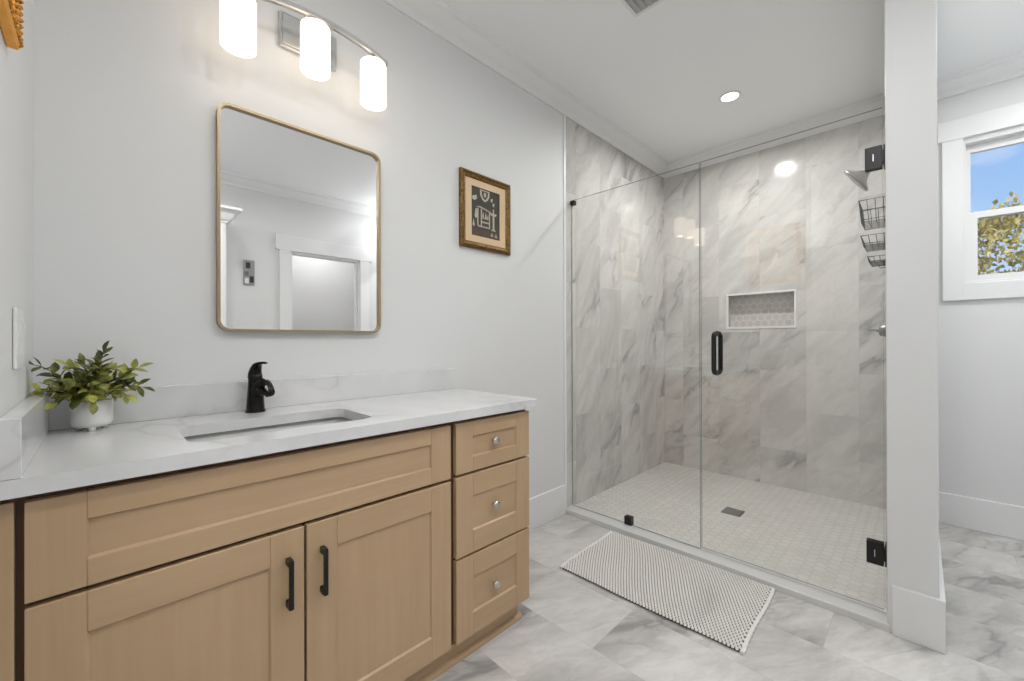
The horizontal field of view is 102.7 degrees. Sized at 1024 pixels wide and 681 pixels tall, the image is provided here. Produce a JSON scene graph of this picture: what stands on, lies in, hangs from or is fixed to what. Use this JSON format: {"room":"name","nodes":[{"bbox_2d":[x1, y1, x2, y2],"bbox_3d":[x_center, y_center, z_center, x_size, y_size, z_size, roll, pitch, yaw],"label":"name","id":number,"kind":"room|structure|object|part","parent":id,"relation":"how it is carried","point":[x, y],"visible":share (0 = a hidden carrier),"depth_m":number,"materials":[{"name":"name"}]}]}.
{"room":"bathroom","nodes":[
{"label":"bathroom","id":0,"kind":"room"},
{"bbox_2d":[0,0,33,502],"bbox_3d":[-0.965,-0.222,0.701,0.950,2.700,0.120,0,0,45],"label":"wall","id":1,"kind":"structure","parent":0,"point":[16,66],"depth_m":0.86,"materials":[{"name":"white paint"}]},
{"bbox_2d":[0,0,23,49],"bbox_3d":[-0.785,-0.823,0.622,0.430,0.546,0.022,0,0,45],"label":"picture frame","id":2,"kind":"object","parent":1,"relation":"attached to","point":[11,14],"visible":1,"depth_m":0.73,"materials":[{"name":"orange wood"}]},
{"bbox_2d":[13,307,25,369],"bbox_3d":[-1.030,-0.004,0.858,0.112,0.124,0.010,0,0,45],"label":"light switch","id":3,"kind":"object","parent":1,"relation":"attached to","point":[19,328],"visible":1,"depth_m":0.83,"materials":[{"name":"white plastic"}]},
{"bbox_2d":[33,0,664,506],"bbox_3d":[-0.011,-0.222,2.415,0.121,2.700,3.895,0,0,45],"label":"wall","id":4,"kind":"structure","parent":0,"point":[128,94],"depth_m":1.79,"materials":[{"name":"white paint"}]},
{"bbox_2d":[49,368,454,430],"bbox_3d":[-0.769,0.188,1.554,0.020,0.100,1.362,0,0,45],"label":"backsplash","id":5,"kind":"structure","parent":4,"relation":"attached to","point":[168,401],"depth_m":1.40,"materials":[{"name":"white stone"}]},
{"bbox_2d":[216,103,380,332],"bbox_3d":[-0.770,-0.410,1.550,0.027,0.758,0.572,0,0,45],"label":"wall mirror","id":6,"kind":"object","parent":4,"relation":"attached to","point":[298,210],"visible":1,"depth_m":1.51,"materials":[{"name":"gold metal"}]},
{"bbox_2d":[220,0,387,111],"bbox_3d":[-0.732,-1.063,1.490,0.170,0.272,0.559,0,0,45],"label":"vanity light","id":7,"kind":"object","parent":4,"relation":"attached to","point":[310,38],"visible":1,"depth_m":1.44,"materials":[{"name":"white glass"}]},
{"bbox_3d":[-0.869,-0.983,1.301,0.060,0.112,0.060,0,0,45],"label":"bulb","id":8,"kind":"part","parent":7,"relation":"part of","materials":[{"name":"white glass"}]},
{"bbox_3d":[-0.869,-1.012,1.301,0.098,0.164,0.098,0,0,45],"label":"lamp shade","id":9,"kind":"part","parent":7,"relation":"part of","materials":[{"name":"white glass"}]},
{"bbox_3d":[-0.704,-1.042,1.467,0.098,0.164,0.098,0,0,45],"label":"lamp shade","id":10,"kind":"part","parent":7,"relation":"part of","materials":[{"name":"white glass"}]},
{"bbox_3d":[-0.704,-1.013,1.467,0.060,0.112,0.060,0,0,45],"label":"bulb","id":11,"kind":"part","parent":7,"relation":"part of","materials":[{"name":"white glass"}]},
{"bbox_3d":[-0.549,-1.016,1.622,0.098,0.164,0.098,0,0,45],"label":"lamp shade","id":12,"kind":"part","parent":7,"relation":"part of","materials":[{"name":"white glass"}]},
{"bbox_3d":[-0.549,-0.988,1.622,0.060,0.112,0.060,0,0,45],"label":"bulb","id":13,"kind":"part","parent":7,"relation":"part of","materials":[{"name":"white glass"}]},
{"bbox_2d":[459,167,510,255],"bbox_3d":[-0.135,-0.678,2.189,0.027,0.395,0.353,0,0,45],"label":"framed picture","id":14,"kind":"object","parent":4,"relation":"attached to","point":[484,201],"visible":1,"depth_m":2.18,"materials":[{"name":"brown wood"}]},
{"bbox_2d":[472,186,498,240],"bbox_3d":[-0.142,-0.678,2.196,0.005,0.257,0.201,0,0,45],"label":"print","id":15,"kind":"object","parent":14,"relation":"attached to","point":[485,200],"depth_m":2.19,"materials":[{"name":"grey paper"}]},
{"bbox_2d":[382,0,668,177],"bbox_3d":[0.093,-1.525,2.380,0.088,0.095,3.755,0,0,45],"label":"crown molding","id":16,"kind":"structure","parent":4,"relation":"attached to","point":[436,16],"depth_m":2.31,"materials":[{"name":"white paint"}]},
{"bbox_2d":[527,484,565,530],"bbox_3d":[0.023,1.034,2.349,0.016,0.188,0.917,0,0,45],"label":"baseboard","id":17,"kind":"structure","parent":4,"relation":"attached to","point":[545,507],"depth_m":2.54,"materials":[{"name":"white paint"}]},
{"bbox_2d":[563,115,566,507],"bbox_3d":[0.308,-0.233,2.725,0.116,2.660,0.022,0,0,45],"label":"trim","id":18,"kind":"structure","parent":4,"relation":"attached to","point":[564,116],"depth_m":2.68,"materials":[{"name":"white paint"}]},
{"bbox_2d":[433,462,1023,680],"bbox_3d":[0.689,1.165,0.903,3.240,0.118,5.300,0,0,45],"label":"floor","id":19,"kind":"structure","parent":0,"point":[571,627],"depth_m":1.72,"materials":[{"name":"tile"}]},
{"bbox_2d":[0,409,528,680],"bbox_3d":[-0.582,0.699,1.352,0.566,0.858,1.340,0,0,45],"label":"vanity cabinet","id":20,"kind":"object","parent":19,"relation":"on","point":[399,555],"visible":0.98,"depth_m":1.01,"materials":[{"name":"brown wood"}]},
{"bbox_3d":[-0.700,0.755,0.889,0.020,0.561,0.462,0,0,45],"label":"door","id":21,"kind":"part","parent":20,"relation":"part of","materials":[{"name":"brown wood"}]},
{"bbox_3d":[-0.538,0.375,1.054,0.020,0.179,0.924,0,0,45],"label":"false drawer","id":22,"kind":"part","parent":20,"relation":"part of","materials":[{"name":"brown wood"}]},
{"bbox_2d":[0,388,537,500],"bbox_3d":[-0.576,0.254,1.367,0.556,0.032,1.371,0,0,45],"label":"countertop","id":23,"kind":"structure","parent":20,"relation":"on","point":[65,458],"depth_m":1.05,"materials":[{"name":"white stone"}]},
{"bbox_2d":[0,392,48,480],"bbox_3d":[-1.043,0.186,0.884,0.534,0.104,0.027,0,0,45],"label":"side splash","id":24,"kind":"object","parent":23,"relation":"on","point":[23,429],"visible":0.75,"depth_m":0.73,"materials":[{"name":"white stone"}]},
{"bbox_2d":[29,340,154,430],"bbox_3d":[-1.104,0.119,1.070,0.145,0.239,0.229,0,0,15],"label":"potted plant","id":25,"kind":"object","parent":23,"relation":"on","point":[93,410],"visible":1,"depth_m":1.07,"materials":[{"name":"green plant"}]},
{"bbox_3d":[-1.128,0.194,1.101,0.082,0.071,0.082,0,0,45],"label":"pot","id":26,"kind":"part","parent":25,"relation":"part of","materials":[{"name":"white ceramic"}]},
{"bbox_2d":[245,361,274,412],"bbox_3d":[-0.834,0.154,1.352,0.123,0.169,0.059,0,0,38],"label":"faucet","id":27,"kind":"object","parent":23,"relation":"on","point":[256,390],"visible":1,"depth_m":1.35,"materials":[{"name":"black metal"}]},
{"bbox_3d":[-0.844,0.099,1.369,0.075,0.058,0.042,0,0,16],"label":"lever handle","id":28,"kind":"part","parent":27,"relation":"part of","materials":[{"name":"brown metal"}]},
{"bbox_3d":[-0.826,0.160,1.353,0.112,0.071,0.040,0,0,30],"label":"spout","id":29,"kind":"part","parent":27,"relation":"part of","materials":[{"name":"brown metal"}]},
{"bbox_2d":[184,417,353,441],"bbox_3d":[-0.674,0.348,1.195,0.306,0.160,0.498,0,0,45],"label":"sink","id":30,"kind":"object","parent":23,"relation":"in","point":[280,427],"visible":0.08,"depth_m":1.28,"materials":[{"name":"grey ceramic"}]},
{"bbox_3d":[-0.546,0.599,1.009,0.030,0.120,0.011,0,0,45],"label":"handle","id":31,"kind":"part","parent":20,"relation":"part of","materials":[{"name":"black metal"}]},
{"bbox_3d":[-0.488,0.599,1.067,0.030,0.120,0.011,0,0,45],"label":"handle","id":32,"kind":"part","parent":20,"relation":"part of","materials":[{"name":"black metal"}]},
{"bbox_3d":[-0.372,0.754,1.219,0.020,0.561,0.456,0,0,45],"label":"door","id":33,"kind":"part","parent":20,"relation":"part of","materials":[{"name":"brown wood"}]},
{"bbox_3d":[-0.432,1.117,1.196,0.014,0.020,1.329,0,0,45],"label":"shoe moulding","id":34,"kind":"part","parent":20,"relation":"part of","materials":[{"name":"brown wood"}]},
{"bbox_3d":[-0.066,0.893,1.525,0.020,0.281,0.366,0,0,45],"label":"drawer","id":35,"kind":"part","parent":20,"relation":"part of","materials":[{"name":"brown wood"}]},
{"bbox_3d":[-0.066,0.607,1.526,0.020,0.276,0.366,0,0,45],"label":"drawer","id":36,"kind":"part","parent":20,"relation":"part of","materials":[{"name":"brown wood"}]},
{"bbox_3d":[-0.067,0.372,1.526,0.020,0.176,0.366,0,0,45],"label":"drawer","id":37,"kind":"part","parent":20,"relation":"part of","materials":[{"name":"brown wood"}]},
{"bbox_3d":[-0.061,0.896,1.508,0.030,0.031,0.031,0,0,45],"label":"knob","id":38,"kind":"part","parent":20,"relation":"part of","materials":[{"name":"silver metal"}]},
{"bbox_3d":[-0.062,0.604,1.509,0.030,0.031,0.031,0,0,45],"label":"knob","id":39,"kind":"part","parent":20,"relation":"part of","materials":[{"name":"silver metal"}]},
{"bbox_3d":[-0.063,0.368,1.509,0.030,0.031,0.031,0,0,45],"label":"knob","id":40,"kind":"part","parent":20,"relation":"part of","materials":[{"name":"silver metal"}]},
{"bbox_2d":[559,531,774,654],"bbox_3d":[0.705,1.117,1.931,0.850,0.015,0.551,0,0,45],"label":"bath mat","id":41,"kind":"object","parent":19,"relation":"on","point":[725,608],"visible":1,"depth_m":1.85,"materials":[{"name":"grey fabric"}]},
{"bbox_2d":[566,504,889,631],"bbox_3d":[0.937,1.121,2.167,1.568,0.048,0.108,0,0,45],"label":"curb","id":42,"kind":"object","parent":19,"relation":"on","point":[854,609],"visible":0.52,"depth_m":1.94,"materials":[{"name":"white stone"}]},
{"bbox_2d":[570,162,700,548],"bbox_3d":[0.695,0.081,2.449,0.829,2.034,0.034,0,0,45],"label":"fixed glass panel","id":43,"kind":"object","parent":42,"relation":"on","point":[628,519],"visible":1,"depth_m":2.43,"materials":[{"name":"grey"}]},
{"bbox_2d":[721,507,744,516],"bbox_3d":[1.427,1.105,2.644,0.112,0.002,0.117,0,0,45],"label":"shower drain","id":44,"kind":"object","parent":19,"relation":"on","point":[728,508],"visible":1,"depth_m":2.64,"materials":[{"name":"grey metal"}]},
{"bbox_2d":[441,0,1023,161],"bbox_3d":[0.682,-1.626,0.908,3.240,0.100,5.300,0,0,45],"label":"ceiling","id":45,"kind":"structure","parent":0,"point":[660,75],"depth_m":2.24,"materials":[{"name":"white paint"}]},
{"bbox_2d":[620,0,663,17],"bbox_3d":[0.650,-1.571,1.827,0.304,0.007,0.158,0,0,45],"label":"ceiling vent","id":46,"kind":"object","parent":45,"relation":"in","point":[636,8],"visible":1,"depth_m":1.92,"materials":[{"name":"white metal"}]},
{"bbox_2d":[625,0,658,12],"bbox_3d":[0.650,-1.571,1.827,0.272,0.006,0.126,0,0,45],"label":"grille","id":47,"kind":"object","parent":46,"relation":"attached to","point":[633,6],"depth_m":1.92,"materials":[{"name":"grey metal"}]},
{"bbox_2d":[718,91,741,102],"bbox_3d":[1.407,-1.572,2.646,0.132,0.006,0.132,0,0,45],"label":"recessed light","id":48,"kind":"object","parent":45,"relation":"in","point":[730,96],"visible":1,"depth_m":2.64,"materials":[{"name":"white paint"}]},
{"bbox_2d":[664,114,885,508],"bbox_3d":[2.046,-0.227,3.192,1.700,2.700,0.150,0,0,45],"label":"wall","id":49,"kind":"structure","parent":0,"point":[801,408],"depth_m":3.08,"materials":[{"name":"tile"}]},
{"bbox_2d":[726,289,796,328],"bbox_3d":[1.937,-0.238,3.200,0.481,0.285,0.017,0,0,45],"label":"trim","id":50,"kind":"structure","parent":49,"relation":"attached to","point":[789,290],"depth_m":3.17,"materials":[{"name":"white tile"}]},
{"bbox_2d":[731,291,793,326],"bbox_3d":[2.015,-0.238,3.279,0.473,0.277,0.050,0,0,45],"label":"niche","id":51,"kind":"object","parent":49,"relation":"attached to","point":[767,309],"visible":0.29,"depth_m":3.26,"materials":[{"name":"tile"}]},
{"bbox_2d":[665,94,884,177],"bbox_3d":[1.909,-1.529,3.159,1.560,0.095,0.088,0,0,45],"label":"crown molding","id":52,"kind":"structure","parent":49,"relation":"attached to","point":[877,102],"depth_m":3.04,"materials":[{"name":"white paint"}]},
{"bbox_2d":[884,0,886,514],"bbox_3d":[1.994,-0.228,2.136,0.006,2.700,1.420,0,0,45],"label":"wall","id":53,"kind":"structure","parent":0,"point":[884,0],"depth_m":1.64,"materials":[{"name":"paint"}]},
{"bbox_2d":[843,169,870,190],"bbox_3d":[1.930,-0.910,2.220,0.207,0.194,0.166,0,0,45],"label":"sprayer","id":54,"kind":"object","parent":53,"relation":"attached to","point":[859,178],"visible":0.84,"depth_m":2.21,"materials":[{"name":"silver metal"}]},
{"bbox_2d":[858,196,884,267],"bbox_3d":[1.954,-0.696,2.196,0.134,0.611,0.233,0,0,45],"label":"shower caddy","id":55,"kind":"object","parent":54,"relation":"hanging from","point":[864,223],"visible":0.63,"depth_m":2.18,"materials":[{"name":"black metal"}]},
{"bbox_2d":[858,196,884,229],"bbox_3d":[1.954,-0.679,2.196,0.134,0.116,0.233,0,0,45],"label":"basket","id":56,"kind":"object","parent":55,"relation":"on","point":[864,223],"depth_m":2.19,"materials":[{"name":"black metal"}]},
{"bbox_2d":[860,232,884,251],"bbox_3d":[1.957,-0.525,2.193,0.126,0.054,0.233,0,0,45],"label":"basket","id":57,"kind":"object","parent":55,"relation":"on","point":[878,245],"depth_m":2.18,"materials":[{"name":"black metal"}]},
{"bbox_2d":[867,255,884,266],"bbox_3d":[1.967,-0.425,2.183,0.099,0.028,0.233,0,0,45],"label":"basket","id":58,"kind":"object","parent":55,"relation":"on","point":[882,262],"depth_m":2.16,"materials":[{"name":"black metal"}]},
{"bbox_2d":[869,324,885,336],"bbox_3d":[1.969,-0.053,2.182,0.104,0.170,0.170,0,0,45],"label":"shower valve","id":59,"kind":"object","parent":53,"relation":"attached to","point":[882,328],"visible":0.44,"depth_m":2.16,"materials":[{"name":"silver metal"}]},
{"bbox_2d":[885,0,938,631],"bbox_3d":[2.063,-0.228,2.105,0.140,2.700,1.609,0,0,45],"label":"wall partition","id":60,"kind":"structure","parent":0,"point":[910,25],"depth_m":1.53,"materials":[{"name":"white paint"}]},
{"bbox_2d":[700,107,886,609],"bbox_3d":[1.248,0.073,1.898,0.717,2.022,0.120,0,0,45],"label":"glass shower door","id":61,"kind":"structure","parent":60,"relation":"attached to","point":[876,553],"depth_m":1.68,"materials":[{"name":"grey"}]},
{"bbox_3d":[1.027,0.065,2.073,0.028,0.228,0.055,0,0,45],"label":"handle","id":62,"kind":"part","parent":61,"relation":"part of","materials":[{"name":"black metal"}]},
{"bbox_3d":[1.073,0.064,2.119,0.024,0.224,0.055,0,0,45],"label":"handle","id":63,"kind":"part","parent":61,"relation":"part of","materials":[{"name":"black metal"}]},
{"bbox_2d":[892,585,945,653],"bbox_3d":[1.504,1.028,1.517,0.142,0.188,0.016,0,0,45],"label":"baseboard","id":64,"kind":"structure","parent":60,"relation":"attached to","point":[918,618],"depth_m":1.51,"materials":[{"name":"white paint"}]},
{"bbox_2d":[939,537,945,600],"bbox_3d":[2.086,1.028,2.012,0.016,0.188,1.511,0,0,45],"label":"baseboard","id":65,"kind":"structure","parent":60,"relation":"attached to","point":[941,579],"depth_m":1.60,"materials":[{"name":"white paint"}]},
{"bbox_2d":[937,52,1023,506],"bbox_3d":[3.128,-0.231,2.083,1.401,2.700,0.238,0,0,45],"label":"wall","id":66,"kind":"structure","parent":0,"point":[981,341],"depth_m":2.41,"materials":[{"name":"white paint"}]},
{"bbox_2d":[938,102,1023,300],"bbox_3d":[3.010,-0.787,2.203,0.999,1.088,0.114,0,0,45],"label":"window","id":67,"kind":"structure","parent":66,"relation":"attached to","point":[1014,137],"depth_m":2.45,"materials":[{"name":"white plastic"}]},
{"bbox_2d":[939,492,1023,540],"bbox_3d":[3.074,1.025,2.083,1.285,0.188,0.016,0,0,45],"label":"baseboard","id":68,"kind":"structure","parent":66,"relation":"attached to","point":[991,517],"depth_m":2.40,"materials":[{"name":"white paint"}]},
{"label":"outside","id":69,"kind":"structure","parent":0,"visible":0},
{"bbox_3d":[16.027,1.654,14.878,55.000,0.100,36.050,0,0,45],"label":"ground","id":70,"kind":"structure","parent":69,"visible":0},
{"bbox_2d":[975,191,1023,274],"bbox_3d":[9.210,-0.704,5.493,7.004,4.671,3.978,0,0,45],"label":"tree","id":71,"kind":"object","parent":70,"relation":"on","point":[988,227],"visible":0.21,"depth_m":6.55,"materials":[{"name":"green plant"}]}
]}

